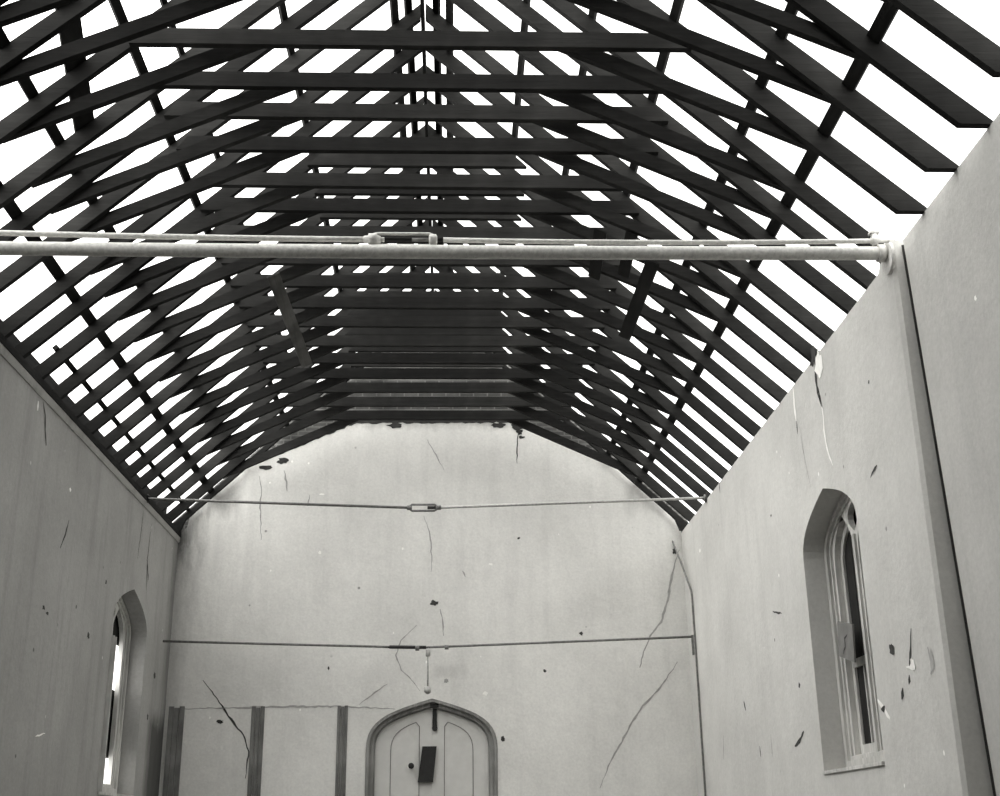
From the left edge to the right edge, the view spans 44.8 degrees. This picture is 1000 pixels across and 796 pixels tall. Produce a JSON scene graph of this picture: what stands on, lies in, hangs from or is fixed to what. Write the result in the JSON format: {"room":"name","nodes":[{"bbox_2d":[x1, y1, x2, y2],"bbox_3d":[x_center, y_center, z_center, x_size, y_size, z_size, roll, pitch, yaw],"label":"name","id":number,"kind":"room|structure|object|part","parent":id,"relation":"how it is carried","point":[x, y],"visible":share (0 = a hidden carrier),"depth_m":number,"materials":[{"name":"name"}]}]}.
{"room":"church interior","nodes":[
{"label":"church interior","id":0,"kind":"room"},
{"bbox_2d":[0,355,177,795],"bbox_3d":[-4.833,1.474,8.313,0.365,6.050,20.990,0,-20,-2],"label":"wall","id":1,"kind":"structure","parent":0,"point":[75,541],"depth_m":13.68,"materials":[{"name":"paint"}]},
{"bbox_2d":[0,318,166,514],"bbox_3d":[-5.044,-0.453,12.525,0.030,0.418,14.230,0,-20,-2],"label":"batten","id":2,"kind":"object","parent":1,"relation":"on","point":[12,339],"visible":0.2,"depth_m":14.30,"materials":[{"name":"black wood"}]},
{"bbox_2d":[0,342,179,542],"bbox_3d":[-4.769,-0.446,11.646,0.030,0.080,15.960,0,-20,-2],"label":"trim","id":3,"kind":"structure","parent":1,"relation":"attached to","point":[4,352],"depth_m":13.99,"materials":[{"name":"paint"}]},
{"bbox_2d":[0,332,180,537],"bbox_3d":[-4.796,-0.238,12.474,0.038,0.083,14.260,0,-20,-2],"label":"board","id":4,"kind":"object","parent":3,"relation":"on","point":[3,339],"visible":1,"depth_m":13.91,"materials":[{"name":"grey wood"}]},
{"bbox_2d":[97,597,132,795],"bbox_3d":[-5.121,3.848,16.056,0.445,2.712,1.900,0,-20,-2],"label":"window","id":5,"kind":"structure","parent":1,"relation":"in","point":[121,630],"depth_m":16.59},
{"bbox_3d":[-5.042,5.109,15.607,0.240,0.032,1.772,0,-20,-2],"label":"sill","id":6,"kind":"part","parent":5,"relation":"part of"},
{"bbox_2d":[0,4,833,342],"bbox_3d":[-0.810,-2.398,12.458,8.409,3.939,0.186,0,-20,-2],"label":"roof truss","id":7,"kind":"object","parent":1,"relation":"on","point":[288,185],"visible":0.75,"depth_m":12.28,"materials":[{"name":"black wood"}]},
{"bbox_2d":[618,230,637,278],"bbox_3d":[1.345,-1.504,12.791,0.126,0.091,0.956,-1,-20,0],"label":"plank","id":8,"kind":"object","parent":7,"relation":"attached to","point":[625,266],"visible":0.71,"depth_m":12.95,"materials":[{"name":"black wood"}]},
{"bbox_2d":[15,50,818,361],"bbox_3d":[-0.828,-2.221,12.947,8.406,3.935,0.186,0,-20,-2],"label":"roof truss","id":9,"kind":"object","parent":1,"relation":"on","point":[128,275],"visible":0.63,"depth_m":12.76,"materials":[{"name":"black wood"}]},
{"bbox_2d":[34,66,802,382],"bbox_3d":[-0.853,-2.019,13.511,8.400,3.931,0.186,0,-20,-2],"label":"roof truss","id":10,"kind":"object","parent":1,"relation":"on","point":[143,298],"visible":0.6,"depth_m":13.34,"materials":[{"name":"black wood"}]},
{"bbox_2d":[588,228,606,280],"bbox_3d":[1.048,-1.538,13.073,0.135,0.100,1.087,-1,-20,0],"label":"plank","id":11,"kind":"object","parent":10,"relation":"attached to","point":[595,267],"visible":0.71,"depth_m":13.23,"materials":[{"name":"black wood"}]},
{"bbox_2d":[53,96,787,402],"bbox_3d":[-0.878,-1.806,14.114,8.403,3.940,0.186,0,-20,-2],"label":"roof truss","id":12,"kind":"object","parent":1,"relation":"on","point":[155,322],"visible":0.61,"depth_m":13.91,"materials":[{"name":"black wood"}]},
{"bbox_2d":[70,124,773,419],"bbox_3d":[-0.898,-1.602,14.689,8.388,3.933,0.186,0,-20,-2],"label":"roof truss","id":13,"kind":"object","parent":1,"relation":"on","point":[170,341],"visible":0.7,"depth_m":14.50,"materials":[{"name":"black wood"}]},
{"bbox_2d":[618,260,659,339],"bbox_3d":[1.551,-1.079,13.656,0.145,0.090,2.092,0,-20,-3],"label":"plank","id":14,"kind":"object","parent":13,"relation":"attached to","point":[650,268],"visible":0.86,"depth_m":13.53,"materials":[{"name":"black wood"}]},
{"bbox_2d":[85,168,760,436],"bbox_3d":[-0.927,-1.389,15.281,8.392,3.928,0.186,0,-20,-2],"label":"roof truss","id":15,"kind":"object","parent":1,"relation":"on","point":[178,363],"visible":0.6,"depth_m":15.08,"materials":[{"name":"black wood"}]},
{"bbox_2d":[267,272,312,367],"bbox_3d":[-2.574,-0.913,14.987,0.145,0.109,2.874,0,-20,-1],"label":"plank","id":16,"kind":"object","parent":15,"relation":"attached to","point":[275,281],"visible":1,"depth_m":14.78,"materials":[{"name":"black wood"}]},
{"bbox_2d":[99,196,749,450],"bbox_3d":[-0.949,-1.187,15.856,8.403,3.955,0.186,0,-20,-2],"label":"roof truss","id":17,"kind":"object","parent":1,"relation":"on","point":[322,325],"visible":0.55,"depth_m":15.65,"materials":[{"name":"black wood"}]},
{"bbox_2d":[125,220,727,478],"bbox_3d":[-0.988,-0.761,17.041,8.392,3.953,0.186,0,-20,-2],"label":"roof truss","id":18,"kind":"object","parent":1,"relation":"on","point":[206,413],"visible":0.6,"depth_m":16.85,"materials":[{"name":"black wood"}]},
{"bbox_2d":[147,494,705,511],"bbox_3d":[-1.004,1.494,17.332,8.004,0.268,0.121,0,-20,-4],"label":"rod","id":19,"kind":"object","parent":1,"relation":"attached to","point":[429,506],"visible":1,"depth_m":17.29,"materials":[{"name":"metal"}]},
{"bbox_3d":[-3.146,1.492,17.201,3.711,0.155,0.040,1,-20,-4],"label":"rod","id":20,"kind":"part","parent":19,"relation":"part of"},
{"bbox_3d":[1.056,1.508,17.467,3.875,0.200,0.040,1,-20,-4],"label":"rod","id":21,"kind":"part","parent":19,"relation":"part of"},
{"bbox_2d":[136,244,718,490],"bbox_3d":[-1.018,-0.555,17.615,8.405,3.948,0.186,0,-20,-2],"label":"roof truss","id":22,"kind":"object","parent":1,"relation":"on","point":[335,376],"visible":0.52,"depth_m":17.43,"materials":[{"name":"black wood"}]},
{"bbox_2d":[0,0,856,313],"bbox_3d":[-0.785,-2.634,11.800,8.411,3.928,0.186,0,-20,-2],"label":"roof truss","id":23,"kind":"object","parent":1,"relation":"on","point":[98,216],"visible":0.81,"depth_m":11.62,"materials":[{"name":"black wood"}]},
{"bbox_2d":[146,266,710,501],"bbox_3d":[-1.038,-0.359,18.160,8.394,3.944,0.186,0,-20,-2],"label":"roof truss","id":24,"kind":"object","parent":1,"relation":"on","point":[341,390],"visible":0.58,"depth_m":17.98,"materials":[{"name":"black wood"}]},
{"bbox_2d":[163,635,694,693],"bbox_3d":[-1.038,3.998,18.172,8.001,0.850,0.110,0,-20,-3],"label":"rod","id":25,"kind":"object","parent":1,"relation":"attached to","point":[427,689],"visible":1,"depth_m":18.23,"materials":[{"name":"metal"}]},
{"bbox_3d":[-3.351,3.690,18.191,3.379,0.146,0.036,0,-20,-2],"label":"rod","id":26,"kind":"part","parent":25,"relation":"part of","materials":[{"name":"grey metal"}]},
{"bbox_3d":[-1.079,4.075,18.142,0.105,0.685,0.110,0,-20,-2],"label":"drop rod","id":27,"kind":"part","parent":25,"relation":"part of","materials":[{"name":"grey metal"}]},
{"bbox_3d":[0.919,3.698,18.387,4.074,0.176,0.036,0,-20,-3],"label":"rod","id":28,"kind":"part","parent":25,"relation":"part of","materials":[{"name":"grey metal"}]},
{"bbox_2d":[156,289,702,511],"bbox_3d":[-1.061,-0.137,18.749,8.408,3.932,0.186,0,-20,-2],"label":"roof truss","id":29,"kind":"object","parent":1,"relation":"on","point":[628,452],"visible":0.56,"depth_m":18.57,"materials":[{"name":"black wood"}]},
{"bbox_2d":[166,290,694,521],"bbox_3d":[-1.082,0.071,19.354,8.409,3.942,0.186,0,-20,-2],"label":"roof truss","id":30,"kind":"object","parent":1,"relation":"on","point":[348,417],"visible":0.55,"depth_m":19.16,"materials":[{"name":"black wood"}]},
{"bbox_2d":[173,352,687,532],"bbox_3d":[-1.102,0.262,19.870,8.400,3.931,0.066,0,-20,-2],"label":"couple","id":31,"kind":"object","parent":1,"relation":"on","point":[681,523],"visible":0.33,"depth_m":19.42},
{"bbox_2d":[0,0,883,263],"bbox_3d":[-0.748,-2.983,10.821,8.400,3.931,0.186,0,-20,-2],"label":"roof truss","id":32,"kind":"object","parent":1,"relation":"on","point":[61,161],"visible":0.78,"depth_m":10.63,"materials":[{"name":"black wood"}]},
{"bbox_2d":[0,0,926,213],"bbox_3d":[-0.750,-3.220,10.161,8.332,3.929,0.186,0,-20,-2],"label":"roof truss","id":33,"kind":"object","parent":1,"relation":"on","point":[783,122],"visible":0.83,"depth_m":9.95,"materials":[{"name":"black wood"}]},
{"bbox_2d":[606,3,797,455],"bbox_3d":[2.031,-1.460,13.163,0.096,0.094,14.230,0,-20,-2],"label":"batten","id":34,"kind":"object","parent":33,"relation":"on","point":[762,82],"visible":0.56,"depth_m":10.67,"materials":[{"name":"black wood"}]},
{"bbox_2d":[0,0,958,172],"bbox_3d":[-0.739,-3.448,9.542,8.336,3.931,0.186,0,-20,-2],"label":"roof truss","id":35,"kind":"object","parent":1,"relation":"on","point":[800,72],"visible":0.94,"depth_m":9.28,"materials":[{"name":"black wood"}]},
{"bbox_2d":[55,7,93,132],"bbox_3d":[-3.444,-2.700,9.843,0.159,0.397,1.598,3,-20,-11],"label":"plank","id":36,"kind":"object","parent":35,"relation":"on","point":[74,32],"visible":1,"depth_m":9.82,"materials":[{"name":"black wood"}]},
{"bbox_2d":[0,0,992,128],"bbox_3d":[-0.709,-3.647,8.987,8.346,3.949,0.186,0,-20,-2],"label":"roof truss","id":37,"kind":"object","parent":1,"relation":"on","point":[831,28],"visible":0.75,"depth_m":8.68,"materials":[{"name":"black wood"}]},
{"bbox_2d":[880,0,999,77],"bbox_3d":[-0.688,-3.857,8.394,8.323,3.940,0.186,0,-20,-2],"label":"roof truss","id":38,"kind":"object","parent":1,"relation":"on","point":[931,15],"visible":1,"depth_m":7.99,"materials":[{"name":"black wood"}]},
{"bbox_2d":[158,352,697,795],"bbox_3d":[-1.078,3.147,19.205,8.900,10.150,0.406,0,-20,-2],"label":"wall","id":39,"kind":"structure","parent":0,"point":[605,718],"depth_m":18.94,"materials":[{"name":"paint"}]},
{"bbox_2d":[162,706,184,795],"bbox_3d":[-4.850,6.251,17.726,0.234,3.398,0.014,0,-20,-2],"label":"batten","id":40,"kind":"object","parent":39,"relation":"attached to","point":[178,715],"visible":1,"depth_m":18.07,"materials":[{"name":"grey wood"}]},
{"bbox_2d":[247,706,264,795],"bbox_3d":[-3.631,6.257,17.772,0.194,3.388,0.014,0,-20,-2],"label":"batten","id":41,"kind":"object","parent":39,"relation":"attached to","point":[256,713],"visible":1,"depth_m":18.11,"materials":[{"name":"grey wood"}]},
{"bbox_2d":[335,705,347,795],"bbox_3d":[-2.362,6.258,17.822,0.154,3.388,0.014,0,-20,-2],"label":"batten","id":42,"kind":"object","parent":39,"relation":"attached to","point":[340,765],"visible":1,"depth_m":18.16,"materials":[{"name":"grey wood"}]},
{"bbox_2d":[365,699,497,795],"bbox_3d":[-1.016,6.244,17.965,1.974,3.480,0.175,0,-20,-2],"label":"door","id":43,"kind":"structure","parent":39,"relation":"in","point":[431,747],"depth_m":18.29,"materials":[{"name":"paint"}]},
{"bbox_3d":[-1.332,5.519,18.199,0.090,0.090,0.080,0,-20,-2],"label":"knob","id":44,"kind":"part","parent":43,"relation":"part of","materials":[{"name":"metal"}]},
{"bbox_2d":[681,256,992,795],"bbox_3d":[3.311,3.276,13.849,0.365,6.186,9.960,0,-20,-2],"label":"wall","id":45,"kind":"structure","parent":0,"point":[856,422],"depth_m":11.96,"materials":[{"name":"paint"}]},
{"bbox_2d":[112,197,737,465],"bbox_3d":[-0.969,-0.971,16.458,8.395,3.948,0.186,0,-20,-2],"label":"roof truss","id":46,"kind":"object","parent":45,"relation":"on","point":[198,397],"visible":0.58,"depth_m":16.26,"materials":[{"name":"black wood"}]},
{"bbox_2d":[52,344,189,510],"bbox_3d":[-4.806,0.636,16.024,0.074,0.074,6.930,0,-20,-2],"label":"batten","id":47,"kind":"object","parent":46,"relation":"attached to","point":[55,348],"visible":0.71,"depth_m":14.48,"materials":[{"name":"black wood"}]},
{"bbox_2d":[0,0,875,289],"bbox_3d":[-0.764,-2.821,11.283,8.410,3.926,0.186,0,-20,-2],"label":"roof truss","id":48,"kind":"object","parent":45,"relation":"on","point":[81,187],"visible":0.84,"depth_m":11.11,"materials":[{"name":"black wood"}]},
{"bbox_2d":[0,241,894,274],"bbox_3d":[-0.714,-1.174,10.046,7.991,0.270,0.270,0,-20,-2],"label":"pipe","id":49,"kind":"object","parent":45,"relation":"attached to","point":[883,253],"visible":1,"depth_m":10.03,"materials":[{"name":"grey metal"}]},
{"bbox_2d":[0,230,894,245],"bbox_3d":[-0.691,-1.331,10.103,8.061,0.167,0.104,0,-20,-2],"label":"rod","id":50,"kind":"object","parent":49,"relation":"attached to","point":[371,238],"visible":1,"depth_m":10.09,"materials":[{"name":"grey metal"}]},
{"bbox_3d":[-2.925,-1.345,10.020,3.589,0.104,0.048,0,-20,-2],"label":"rod","id":51,"kind":"part","parent":50,"relation":"part of","materials":[{"name":"grey metal"}]},
{"bbox_3d":[1.432,-1.318,10.181,3.813,0.072,0.042,0,-20,-2],"label":"rod","id":52,"kind":"part","parent":50,"relation":"part of","materials":[{"name":"grey metal"}]},
{"bbox_2d":[672,540,705,795],"bbox_3d":[2.897,4.965,18.152,0.066,5.917,0.662,4,-20,-14],"label":"conduit","id":53,"kind":"object","parent":45,"relation":"attached to","point":[683,569],"visible":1,"depth_m":18.14,"materials":[{"name":"grey metal"}]},
{"bbox_2d":[822,492,884,774],"bbox_3d":[3.404,2.137,11.613,0.405,2.840,1.900,0,-20,-2],"label":"window","id":54,"kind":"structure","parent":45,"relation":"in","point":[857,693],"depth_m":12.07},
{"bbox_2d":[837,621,855,661],"bbox_3d":[3.416,2.400,11.961,0.020,0.460,0.510,0,-20,-2],"label":"board","id":55,"kind":"object","parent":54,"relation":"attached to","point":[846,634],"visible":1,"depth_m":11.94,"materials":[{"name":"grey wood"}]},
{"bbox_3d":[3.338,3.404,11.156,0.240,0.032,1.772,0,-20,-2],"label":"sill","id":56,"kind":"part","parent":54,"relation":"part of","materials":[{"name":"grey wood"}]},
{"bbox_3d":[3.553,2.305,11.968,0.029,2.320,0.660,0,-20,-2],"label":"sash","id":57,"kind":"part","parent":54,"relation":"part of","materials":[{"name":"grey wood"}]},
{"bbox_2d":[879,240,903,271],"bbox_3d":[3.452,-1.201,10.362,0.350,0.160,0.330,0,-20,-2],"label":"block","id":58,"kind":"object","parent":45,"relation":"on","point":[897,244],"visible":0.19,"depth_m":10.21,"materials":[{"name":"paint"}]},
{"bbox_2d":[901,113,999,795],"bbox_3d":[3.828,-0.257,3.978,0.440,6.170,11.030,0,-20,-2],"label":"wall","id":59,"kind":"structure","parent":0,"point":[951,254],"depth_m":8.93,"materials":[{"name":"paint"}]},
{"bbox_3d":[-2.688,-5.432,3.756,4.470,4.232,8.400,0,-20,-2],"label":"roof boarding","id":60,"kind":"structure","parent":0,"visible":0},
{"bbox_2d":[0,28,175,352],"bbox_3d":[-3.876,-1.308,12.877,0.100,0.098,14.230,0,-20,-2],"label":"batten","id":61,"kind":"object","parent":60,"relation":"attached to","point":[27,86],"visible":0.02,"depth_m":9.73,"materials":[{"name":"black wood"}]},
{"bbox_2d":[0,180,213,493],"bbox_3d":[-4.341,-0.891,12.710,0.111,0.108,14.230,0,-20,-2],"label":"batten","id":62,"kind":"object","parent":60,"relation":"attached to","point":[12,209],"visible":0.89,"depth_m":12.77,"materials":[{"name":"black wood"}]},
{"bbox_2d":[108,0,289,426],"bbox_3d":[-3.203,-1.911,13.120,0.089,0.088,14.230,0,-20,-2],"label":"batten","id":63,"kind":"object","parent":60,"relation":"attached to","point":[116,6],"visible":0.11,"depth_m":10.90,"materials":[{"name":"black wood"}]},
{"bbox_2d":[159,0,287,351],"bbox_3d":[-2.917,-2.167,13.223,0.067,0.067,14.230,0,-20,-2],"label":"batten","id":64,"kind":"object","parent":60,"relation":"attached to","point":[180,51],"visible":0.02,"depth_m":10.70,"materials":[{"name":"black wood"}]},
{"bbox_2d":[278,2,356,367],"bbox_3d":[-2.124,-2.877,13.509,0.078,0.077,14.230,0,-20,-2],"label":"batten","id":65,"kind":"object","parent":60,"relation":"attached to","point":[282,10],"visible":0.11,"depth_m":12.61,"materials":[{"name":"black wood"}]},
{"bbox_2d":[390,0,414,289],"bbox_3d":[-1.157,-3.733,13.854,0.086,0.084,14.230,0,-20,-2],"label":"batten","id":66,"kind":"object","parent":60,"relation":"attached to","point":[394,11],"visible":0.22,"depth_m":12.98,"materials":[{"name":"black wood"}]},
{"bbox_2d":[404,0,424,272],"bbox_3d":[-1.019,-3.857,13.903,0.086,0.084,14.230,0,-20,-2],"label":"batten","id":67,"kind":"object","parent":60,"relation":"attached to","point":[407,3],"visible":0.33,"depth_m":14.47,"materials":[{"name":"black wood"}]},
{"bbox_2d":[420,0,433,290],"bbox_3d":[-0.868,-3.886,13.920,0.036,0.280,14.230,0,-20,-2],"label":"board","id":68,"kind":"object","parent":60,"relation":"attached to","point":[422,4],"visible":0.3,"depth_m":13.80,"materials":[{"name":"black wood"}]},
{"bbox_3d":[1.739,-5.429,3.928,4.470,4.232,8.400,0,-20,-2],"label":"roof boarding","id":69,"kind":"structure","parent":0,"visible":0},
{"bbox_2d":[432,0,443,272],"bbox_3d":[-0.716,-3.857,13.915,0.086,0.084,14.230,0,-20,-2],"label":"batten","id":70,"kind":"object","parent":69,"relation":"attached to","point":[436,3],"visible":0.33,"depth_m":14.08,"materials":[{"name":"black wood"}]},
{"bbox_2d":[445,0,453,270],"bbox_3d":[-0.574,-3.733,13.876,0.086,0.084,14.230,0,-20,-2],"label":"batten","id":71,"kind":"object","parent":69,"relation":"attached to","point":[449,5],"visible":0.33,"depth_m":12.96,"materials":[{"name":"black wood"}]},
{"bbox_2d":[498,0,530,311],"bbox_3d":[0.178,-3.083,13.673,0.074,0.074,14.230,0,-20,-2],"label":"batten","id":72,"kind":"object","parent":69,"relation":"attached to","point":[524,27],"visible":0.22,"depth_m":12.68,"materials":[{"name":"black wood"}]},
{"bbox_2d":[544,10,596,310],"bbox_3d":[0.744,-2.588,13.517,0.078,0.077,14.230,0,-20,-2],"label":"batten","id":73,"kind":"object","parent":69,"relation":"attached to","point":[582,71],"visible":0.02,"depth_m":11.81,"materials":[{"name":"black wood"}]},
{"bbox_2d":[574,0,684,393],"bbox_3d":[1.342,-2.064,13.353,0.089,0.088,14.230,0,-20,-2],"label":"batten","id":74,"kind":"object","parent":69,"relation":"attached to","point":[677,6],"visible":0.02,"depth_m":10.69,"materials":[{"name":"black wood"}]},
{"bbox_2d":[637,2,898,482],"bbox_3d":[2.517,-1.035,13.030,0.111,0.108,14.230,0,-20,-2],"label":"batten","id":75,"kind":"object","parent":69,"relation":"attached to","point":[887,12],"visible":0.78,"depth_m":10.13,"materials":[{"name":"black wood"}]}
]}

